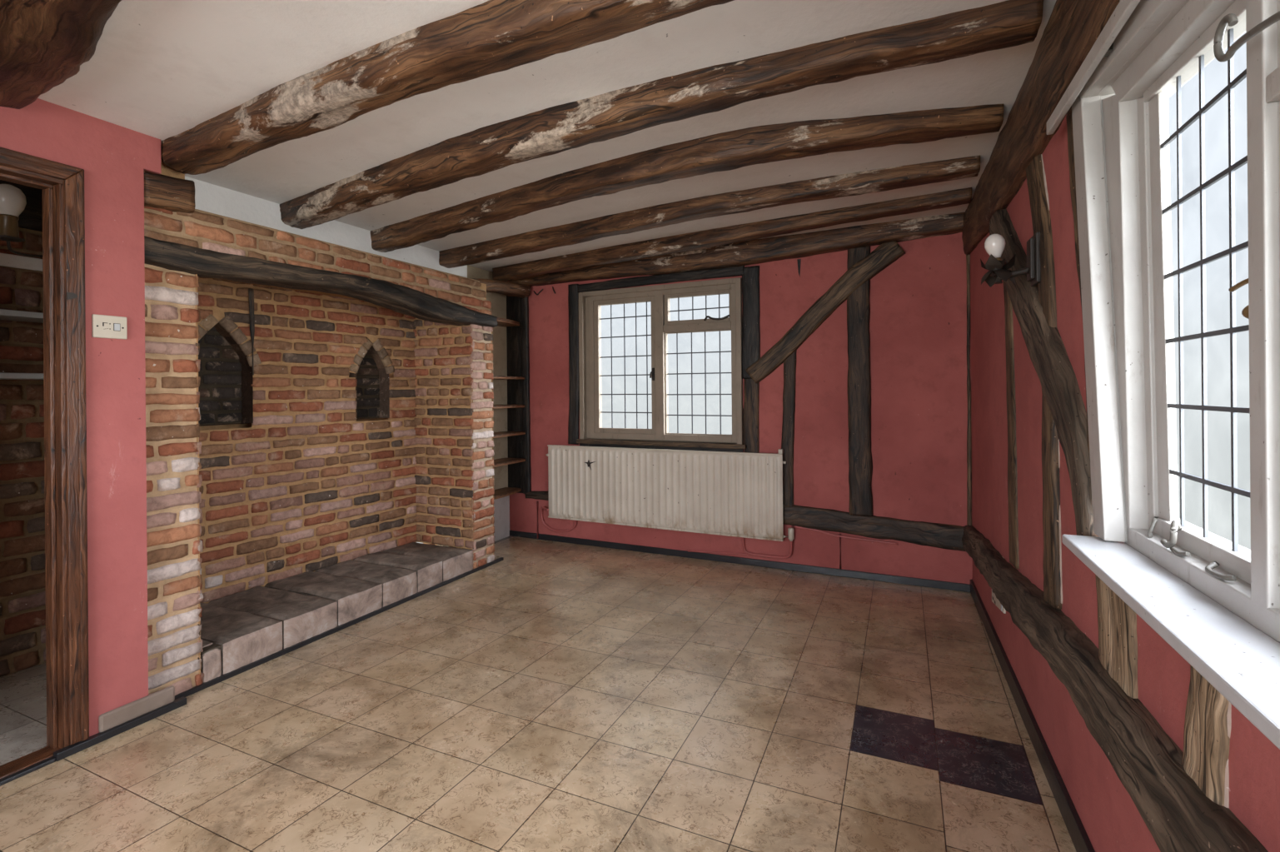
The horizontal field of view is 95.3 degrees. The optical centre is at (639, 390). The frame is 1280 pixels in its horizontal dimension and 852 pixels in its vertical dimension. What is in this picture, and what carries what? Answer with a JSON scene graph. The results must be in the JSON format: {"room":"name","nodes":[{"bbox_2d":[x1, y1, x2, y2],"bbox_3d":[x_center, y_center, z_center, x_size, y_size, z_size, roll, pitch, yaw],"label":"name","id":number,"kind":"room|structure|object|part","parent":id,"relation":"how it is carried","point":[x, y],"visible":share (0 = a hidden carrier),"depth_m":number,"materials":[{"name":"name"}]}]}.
{"room":"living room","nodes":[
{"label":"living room","id":0,"kind":"room"},
{"bbox_2d":[0,227,45,677],"bbox_3d":[-3.245,0.168,2.511,0.318,2.360,2.204,-1,0,24],"label":"wall","id":1,"kind":"structure","parent":0,"point":[22,572],"depth_m":2.79,"materials":[{"name":"brick"}]},
{"bbox_2d":[0,184,42,257],"bbox_3d":[-2.877,-0.768,2.693,0.115,0.292,0.356,-1,0,-34],"label":"lamp","id":2,"kind":"object","parent":1,"relation":"attached to","point":[12,200],"visible":0.98,"depth_m":2.58,"materials":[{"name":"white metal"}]},
{"bbox_3d":[-2.811,-0.843,2.592,0.116,0.144,0.116,-1,0,24],"label":"globe","id":3,"kind":"part","parent":2,"relation":"part of","materials":[{"name":"white glass"}]},
{"bbox_2d":[0,179,42,231],"bbox_3d":[-3.122,-0.896,2.452,0.088,0.255,2.202,-1,0,24],"label":"beam","id":4,"kind":"structure","parent":1,"relation":"attached to","point":[31,217],"depth_m":2.81,"materials":[{"name":"black wood"}]},
{"bbox_2d":[0,308,43,323],"bbox_3d":[-3.066,-0.343,2.303,0.235,0.026,1.290,-1,0,24],"label":"shelf","id":5,"kind":"object","parent":1,"relation":"attached to","point":[9,315],"visible":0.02,"depth_m":2.66,"materials":[{"name":"grey paint"}]},
{"bbox_2d":[0,372,43,379],"bbox_3d":[-3.063,-0.063,2.303,0.235,0.026,1.290,-1,0,24],"label":"shelf","id":6,"kind":"object","parent":1,"relation":"attached to","point":[2,376],"visible":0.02,"depth_m":2.64,"materials":[{"name":"grey paint"}]},
{"bbox_2d":[0,98,161,736],"bbox_3d":[-2.737,0.119,0.897,0.090,2.450,3.422,-1,0,24],"label":"wall","id":7,"kind":"structure","parent":0,"point":[113,158],"depth_m":2.28,"materials":[{"name":"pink paint"}]},
{"bbox_2d":[0,146,89,786],"bbox_3d":[-2.327,0.254,1.778,0.123,2.172,0.964,-1,0,24],"label":"door frame","id":8,"kind":"structure","parent":7,"relation":"in","point":[62,185],"depth_m":2.15,"materials":[{"name":"brown wood"}]},
{"bbox_3d":[-2.103,-0.348,2.161,0.005,0.028,0.033,-1,0,24],"label":"strike plate","id":9,"kind":"part","parent":8,"relation":"part of","materials":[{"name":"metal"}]},
{"bbox_2d":[91,313,127,338],"bbox_3d":[-2.065,-0.247,2.272,0.016,0.088,0.107,-1,0,24],"label":"light switch","id":10,"kind":"object","parent":7,"relation":"attached to","point":[102,326],"visible":1,"depth_m":2.27,"materials":[{"name":"beige plastic"}]},
{"bbox_2d":[98,685,174,732],"bbox_3d":[-2.018,1.277,2.345,0.020,0.069,0.255,-1,0,24],"label":"trim","id":11,"kind":"structure","parent":7,"relation":"attached to","point":[109,719],"depth_m":2.33,"materials":[{"name":"grey paint"}]},
{"bbox_2d":[53,557,503,761],"bbox_3d":[-1.595,1.320,3.339,0.092,0.028,2.675,-1,0,24],"label":"baseboard","id":12,"kind":"structure","parent":7,"relation":"attached to","point":[180,700],"depth_m":2.63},
{"bbox_2d":[184,176,467,277],"bbox_3d":[-1.925,-0.978,3.635,0.125,0.370,2.340,-1,0,24],"label":"wall","id":13,"kind":"structure","parent":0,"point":[209,197],"depth_m":3.34,"materials":[{"name":"paint"}]},
{"bbox_2d":[437,264,508,547],"bbox_3d":[-1.414,0.082,5.049,0.120,2.500,0.850,-1,0,24],"label":"wall","id":14,"kind":"structure","parent":0,"point":[498,301],"depth_m":5.24,"materials":[{"name":"beige paint"}]},
{"bbox_2d":[493,495,509,541],"bbox_3d":[-1.353,1.132,5.012,0.025,0.400,0.725,-1,0,24],"label":"panel","id":15,"kind":"object","parent":14,"relation":"attached to","point":[501,505],"depth_m":5.23,"materials":[{"name":"white paint"}]},
{"bbox_2d":[493,487,521,499],"bbox_3d":[-1.260,0.891,4.952,0.222,0.024,0.675,-1,0,24],"label":"shelf","id":16,"kind":"object","parent":14,"relation":"attached to","point":[505,491],"visible":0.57,"depth_m":5.05,"materials":[{"name":"brown wood"}]},
{"bbox_2d":[497,317,519,327],"bbox_3d":[-1.273,-0.594,4.952,0.222,0.034,0.675,-1,0,24],"label":"shelf","id":17,"kind":"object","parent":14,"relation":"attached to","point":[504,322],"visible":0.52,"depth_m":5.07,"materials":[{"name":"brown wood"}]},
{"bbox_2d":[493,375,524,379],"bbox_3d":[-1.268,-0.109,4.952,0.222,0.024,0.675,-1,0,24],"label":"shelf","id":18,"kind":"object","parent":14,"relation":"attached to","point":[495,377],"visible":0.59,"depth_m":5.07,"materials":[{"name":"brown wood"}]},
{"bbox_2d":[493,404,524,408],"bbox_3d":[-1.265,0.141,4.952,0.224,0.024,0.675,-1,0,24],"label":"shelf","id":19,"kind":"object","parent":14,"relation":"attached to","point":[495,406],"visible":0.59,"depth_m":5.05,"materials":[{"name":"brown wood"}]},
{"bbox_2d":[493,457,525,467],"bbox_3d":[-1.260,0.623,4.951,0.226,0.024,0.675,-1,0,24],"label":"shelf","id":20,"kind":"object","parent":14,"relation":"attached to","point":[502,461],"visible":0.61,"depth_m":5.05,"materials":[{"name":"brown wood"}]},
{"bbox_2d":[493,431,525,438],"bbox_3d":[-1.262,0.383,4.951,0.226,0.024,0.675,-1,0,24],"label":"shelf","id":21,"kind":"object","parent":14,"relation":"attached to","point":[501,434],"visible":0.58,"depth_m":5.04,"materials":[{"name":"brown wood"}]},
{"bbox_2d":[0,535,1076,851],"bbox_3d":[-1.836,1.393,1.919,6.345,0.126,6.975,-1,0,24],"label":"floor","id":22,"kind":"structure","parent":0,"point":[549,695],"depth_m":2.24,"materials":[{"name":"beige tile"}]},
{"bbox_2d":[144,156,495,695],"bbox_3d":[-2.033,0.150,3.648,0.977,2.376,2.333,-1,0,24],"label":"brick fireplace","id":23,"kind":"object","parent":22,"relation":"on","point":[290,432],"visible":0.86,"depth_m":3.60,"materials":[{"name":"brown brick"}]},
{"bbox_2d":[144,170,195,213],"bbox_3d":[-2.042,-0.846,2.498,0.108,0.159,0.191,-1,0,24],"label":"stub","id":24,"kind":"object","parent":23,"relation":"on","point":[161,191],"visible":0.75,"depth_m":2.48,"materials":[{"name":"brown wood"}]},
{"bbox_2d":[144,235,498,327],"bbox_3d":[-1.666,-0.572,3.468,0.230,0.200,2.318,-1,0,24],"label":"lintel beam","id":25,"kind":"structure","parent":23,"relation":"attached to","point":[206,263],"depth_m":3.08,"materials":[{"name":"brown wood"}]},
{"bbox_2d":[199,542,473,682],"bbox_3d":[-1.886,1.246,3.581,0.655,0.181,1.812,-1,0,24],"label":"raised hearth","id":26,"kind":"object","parent":22,"relation":"on","point":[241,629],"visible":0.8,"depth_m":3.30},
{"bbox_2d":[37,0,1055,271],"bbox_3d":[-0.781,-1.164,1.553,3.920,0.219,7.000,-1,0,24],"label":"ceiling","id":27,"kind":"structure","parent":0,"point":[160,69],"depth_m":2.12,"materials":[{"name":"paint"}]},
{"bbox_2d":[0,0,121,109],"bbox_3d":[-0.858,-1.072,1.083,3.265,0.190,0.524,-1,0,28],"label":"beam","id":28,"kind":"structure","parent":27,"relation":"attached to","point":[44,43],"depth_m":1.64,"materials":[{"name":"brown wood"}]},
{"bbox_2d":[160,0,734,174],"bbox_3d":[-0.541,-1.054,1.794,3.226,0.208,0.210,-1,0,26],"label":"ceiling beam","id":29,"kind":"structure","parent":27,"relation":"attached to","point":[490,37],"depth_m":1.79,"materials":[{"name":"brown wood"}]},
{"bbox_2d":[279,0,1043,229],"bbox_3d":[-0.456,-1.049,2.465,3.586,0.214,0.310,-1,0,27],"label":"ceiling beam","id":30,"kind":"structure","parent":27,"relation":"attached to","point":[556,129],"depth_m":2.07,"materials":[{"name":"brown wood"}]},
{"bbox_2d":[370,103,1003,252],"bbox_3d":[-0.217,-1.049,2.997,3.578,0.226,0.434,-1,0,26],"label":"ceiling beam","id":31,"kind":"structure","parent":27,"relation":"attached to","point":[728,151],"depth_m":2.55,"materials":[{"name":"brown wood"}]},
{"bbox_2d":[438,154,980,268],"bbox_3d":[0.042,-1.057,3.598,3.562,0.212,0.265,0,0,27],"label":"ceiling beam","id":32,"kind":"structure","parent":27,"relation":"attached to","point":[907,176],"depth_m":3.28,"materials":[{"name":"brown wood"}]},
{"bbox_2d":[492,187,971,281],"bbox_3d":[0.298,-1.062,4.152,3.592,0.207,0.175,0,0,30],"label":"ceiling beam","id":33,"kind":"structure","parent":27,"relation":"attached to","point":[704,239],"depth_m":3.90,"materials":[{"name":"brown wood"}]},
{"bbox_2d":[509,211,965,286],"bbox_3d":[0.464,-1.046,4.498,3.579,0.236,0.147,-1,0,25],"label":"ceiling beam","id":34,"kind":"structure","parent":27,"relation":"attached to","point":[803,245],"depth_m":4.22,"materials":[{"name":"brown wood"}]},
{"bbox_2d":[470,278,530,298],"bbox_3d":[-1.223,-0.862,4.903,0.139,0.154,0.726,0,0,35],"label":"beam","id":35,"kind":"structure","parent":34,"relation":"attached to","point":[508,288],"depth_m":4.94,"materials":[{"name":"brown wood"}]},
{"bbox_2d":[507,232,972,583],"bbox_3d":[0.467,0.076,4.620,4.250,2.520,0.120,0,0,25],"label":"wall","id":36,"kind":"structure","parent":0,"point":[918,303],"depth_m":4.09,"materials":[{"name":"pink paint"}]},
{"bbox_2d":[506,295,522,493],"bbox_3d":[-1.135,0.020,5.314,0.200,1.820,0.022,0,0,25],"label":"board","id":37,"kind":"object","parent":36,"relation":"attached to","point":[515,415],"visible":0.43,"depth_m":5.30,"materials":[{"name":"black wood"}]},
{"bbox_2d":[520,296,531,493],"bbox_3d":[-1.022,0.019,5.261,0.084,1.820,0.067,-1,0,24],"label":"post","id":38,"kind":"object","parent":36,"relation":"attached to","point":[525,301],"visible":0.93,"depth_m":5.23,"materials":[{"name":"black wood"}]},
{"bbox_2d":[567,283,579,444],"bbox_3d":[-0.567,-0.225,5.049,0.121,1.381,0.061,-1,0,24],"label":"window post","id":39,"kind":"object","parent":36,"relation":"attached to","point":[573,296],"visible":0.92,"depth_m":5.02,"materials":[{"name":"black wood"}]},
{"bbox_2d":[577,265,744,293],"bbox_3d":[0.133,-0.893,4.715,1.461,0.096,0.056,-1,0,25],"label":"beam","id":40,"kind":"structure","parent":36,"relation":"attached to","point":[734,271],"depth_m":4.67,"materials":[{"name":"black wood"}]},
{"bbox_2d":[576,277,747,452],"bbox_3d":[0.165,-0.186,4.766,1.473,1.320,0.235,0,0,25],"label":"window","id":41,"kind":"structure","parent":36,"relation":"in","point":[592,433],"depth_m":4.70,"materials":[{"name":"beige paint"}]},
{"bbox_3d":[0.195,0.425,4.834,1.430,0.046,0.090,0,0,25],"label":"sill","id":42,"kind":"part","parent":41,"relation":"part of","materials":[{"name":"beige paint"}]},
{"bbox_2d":[663,289,731,324],"bbox_3d":[0.455,-0.651,4.572,0.571,0.250,0.094,-1,0,24],"label":"window pane","id":43,"kind":"object","parent":41,"relation":"attached to","point":[670,294],"depth_m":4.57,"materials":[{"name":"glass"}]},
{"bbox_2d":[664,328,732,435],"bbox_3d":[0.462,-0.059,4.597,0.567,0.826,0.035,0,0,25],"label":"window pane","id":44,"kind":"object","parent":41,"relation":"attached to","point":[666,331],"depth_m":4.62,"materials":[{"name":"grey"}]},
{"bbox_2d":[536,444,794,558],"bbox_3d":[0.082,0.873,4.676,2.260,0.874,0.102,0,0,25],"label":"radiator","id":45,"kind":"object","parent":36,"relation":"attached to","point":[721,493],"visible":1,"depth_m":4.55,"materials":[{"name":"metal"}]},
{"bbox_2d":[509,530,970,592],"bbox_3d":[0.472,1.291,4.549,3.700,0.050,0.014,0,0,25],"label":"baseboard","id":46,"kind":"structure","parent":36,"relation":"attached to","point":[784,565],"depth_m":4.34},
{"bbox_2d":[524,490,965,551],"bbox_3d":[0.554,0.943,4.517,3.484,0.218,0.076,0,0,25],"label":"rail","id":47,"kind":"object","parent":36,"relation":"attached to","point":[947,536],"visible":0.43,"depth_m":3.99,"materials":[{"name":"brown wood"}]},
{"bbox_2d":[742,265,760,378],"bbox_3d":[0.835,-0.507,4.381,0.141,0.842,0.059,-1,0,24],"label":"window post","id":48,"kind":"object","parent":36,"relation":"attached to","point":[750,276],"visible":0.93,"depth_m":4.36,"materials":[{"name":"black wood"}]},
{"bbox_2d":[742,378,759,453],"bbox_3d":[0.840,0.212,4.382,0.126,0.642,0.055,-1,0,24],"label":"window post","id":49,"kind":"object","parent":36,"relation":"attached to","point":[751,389],"visible":0.8,"depth_m":4.36,"materials":[{"name":"brown wood"}]},
{"bbox_2d":[781,349,796,506],"bbox_3d":[1.089,0.265,4.263,0.126,1.192,0.060,-1,0,24],"label":"stud","id":50,"kind":"object","parent":36,"relation":"attached to","point":[789,364],"visible":0.84,"depth_m":4.24,"materials":[{"name":"brown wood"}]},
{"bbox_2d":[796,258,801,274],"bbox_3d":[1.154,-0.885,4.225,0.025,0.130,0.016,-1,0,24],"label":"timber sliver","id":51,"kind":"object","parent":36,"relation":"attached to","point":[799,261],"visible":1,"depth_m":4.22,"materials":[{"name":"black wood"}]},
{"bbox_2d":[745,240,905,383],"bbox_3d":[1.291,-0.545,4.151,1.095,0.979,0.089,0,0,25],"label":"brace","id":52,"kind":"object","parent":36,"relation":"attached to","point":[885,254],"visible":0.94,"depth_m":4.10,"materials":[{"name":"brown wood"}]},
{"bbox_2d":[791,525,897,569],"bbox_3d":[1.426,1.118,4.091,0.701,0.280,0.021,0,0,25],"label":"pipe","id":53,"kind":"object","parent":36,"relation":"attached to","point":[839,535],"visible":1,"depth_m":4.09,"materials":[{"name":"red metal"}]},
{"bbox_2d":[846,245,872,517],"bbox_3d":[1.525,-0.063,4.049,0.164,1.861,0.076,-1,0,24],"label":"stud","id":54,"kind":"object","parent":36,"relation":"attached to","point":[860,460],"visible":0.95,"depth_m":4.02,"materials":[{"name":"brown wood"}]},
{"bbox_2d":[970,114,1279,851],"bbox_3d":[0.922,0.072,0.738,0.120,2.520,6.900,-1,0,23],"label":"wall","id":55,"kind":"structure","parent":0,"point":[1111,820],"depth_m":1.81,"materials":[{"name":"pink paint"}]},
{"bbox_2d":[966,254,971,525],"bbox_3d":[2.128,-0.024,3.771,0.038,1.950,0.055,-1,0,24],"label":"strip","id":56,"kind":"object","parent":55,"relation":"attached to","point":[968,256],"visible":0.84,"depth_m":3.75,"materials":[{"name":"red paint"}]},
{"bbox_2d":[991,588,1006,613],"bbox_3d":[1.755,1.015,2.854,0.017,0.149,0.330,-1,0,23],"label":"wall socket","id":57,"kind":"object","parent":55,"relation":"attached to","point":[994,600],"visible":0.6,"depth_m":2.85,"materials":[{"name":"beige plastic"}]},
{"bbox_2d":[1002,279,1019,569],"bbox_3d":[1.651,-0.062,2.599,0.052,1.625,0.402,-1,0,22],"label":"stud","id":58,"kind":"object","parent":55,"relation":"in","point":[1010,376],"visible":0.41,"depth_m":2.49,"materials":[{"name":"brown wood"}]},
{"bbox_2d":[970,578,1095,851],"bbox_3d":[0.928,1.269,0.903,0.016,0.085,6.200,-1,0,23],"label":"baseboard","id":59,"kind":"structure","parent":55,"relation":"attached to","point":[1081,841],"depth_m":2.06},
{"bbox_2d":[961,0,1120,254],"bbox_3d":[0.879,-0.970,0.910,0.156,0.335,6.189,-1,0,24],"label":"beam","id":60,"kind":"structure","parent":55,"relation":"attached to","point":[1073,27],"depth_m":1.88,"materials":[{"name":"brown wood"}]},
{"bbox_2d":[1025,154,1062,609],"bbox_3d":[1.394,-0.116,1.999,0.066,1.612,0.403,-1,0,24],"label":"stud","id":61,"kind":"object","parent":55,"relation":"in","point":[1035,173],"visible":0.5,"depth_m":1.89,"materials":[{"name":"brown wood"}]},
{"bbox_2d":[980,231,1040,287],"bbox_3d":[1.286,-0.456,2.031,0.175,0.186,0.108,-1,0,24],"label":"wall lamp","id":62,"kind":"object","parent":61,"relation":"attached to","point":[994,245],"visible":0.98,"depth_m":2.02,"materials":[{"name":"metal"}]},
{"bbox_3d":[1.245,-0.506,2.046,0.065,0.087,0.064,-1,0,24],"label":"bulb","id":63,"kind":"part","parent":62,"relation":"part of","materials":[{"name":"white glass"}]},
{"bbox_3d":[1.291,-0.406,2.026,0.109,0.062,0.032,-1,0,24],"label":"arm","id":64,"kind":"part","parent":62,"relation":"part of","materials":[{"name":"metal"}]},
{"bbox_3d":[1.350,-0.449,2.000,0.032,0.170,0.090,-1,0,24],"label":"plate","id":65,"kind":"part","parent":62,"relation":"part of","materials":[{"name":"metal"}]},
{"bbox_2d":[989,209,1099,537],"bbox_3d":[1.444,-0.245,2.143,0.081,1.297,1.469,-1,0,23],"label":"brace","id":66,"kind":"object","parent":55,"relation":"attached to","point":[1049,358],"visible":0.61,"depth_m":1.76,"materials":[{"name":"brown wood"}]},
{"bbox_2d":[1065,105,1090,472],"bbox_3d":[1.226,-0.252,1.590,0.055,1.130,0.259,-1,0,24],"label":"stud","id":67,"kind":"object","parent":55,"relation":"attached to","point":[1068,117],"visible":0.16,"depth_m":1.63,"materials":[{"name":"brown wood"}]},
{"bbox_2d":[961,525,1268,851],"bbox_3d":[0.918,0.865,0.899,0.108,0.417,6.188,0,0,23],"label":"rail","id":68,"kind":"object","parent":55,"relation":"attached to","point":[1179,817],"visible":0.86,"depth_m":1.24,"materials":[{"name":"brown wood"}]},
{"bbox_2d":[1095,574,1138,698],"bbox_3d":[1.140,0.554,1.385,0.055,0.361,0.249,-1,0,24],"label":"stud","id":69,"kind":"object","parent":55,"relation":"in","point":[1117,622],"visible":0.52,"depth_m":1.33,"materials":[{"name":"brown wood"}]},
{"bbox_2d":[1046,0,1279,749],"bbox_3d":[0.893,-0.203,0.726,0.313,1.230,2.061,-1,0,24],"label":"window","id":70,"kind":"structure","parent":55,"relation":"in","point":[1215,600],"depth_m":1.19,"materials":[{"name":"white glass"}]},
{"bbox_3d":[0.823,-0.766,0.755,0.062,0.038,2.060,-1,0,23],"label":"curtain rail","id":71,"kind":"part","parent":70,"relation":"part of","materials":[{"name":"brown wood"}]},
{"bbox_3d":[0.925,-0.231,0.815,0.130,1.175,1.645,-1,0,23],"label":"casing","id":72,"kind":"part","parent":70,"relation":"part of","materials":[{"name":"white wood"}]},
{"bbox_2d":[1181,665,1231,807],"bbox_3d":[0.976,0.560,0.984,0.063,0.354,0.171,-1,0,24],"label":"stud","id":73,"kind":"object","parent":55,"relation":"in","point":[1207,723],"visible":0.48,"depth_m":0.96,"materials":[{"name":"brown wood"}]}
]}

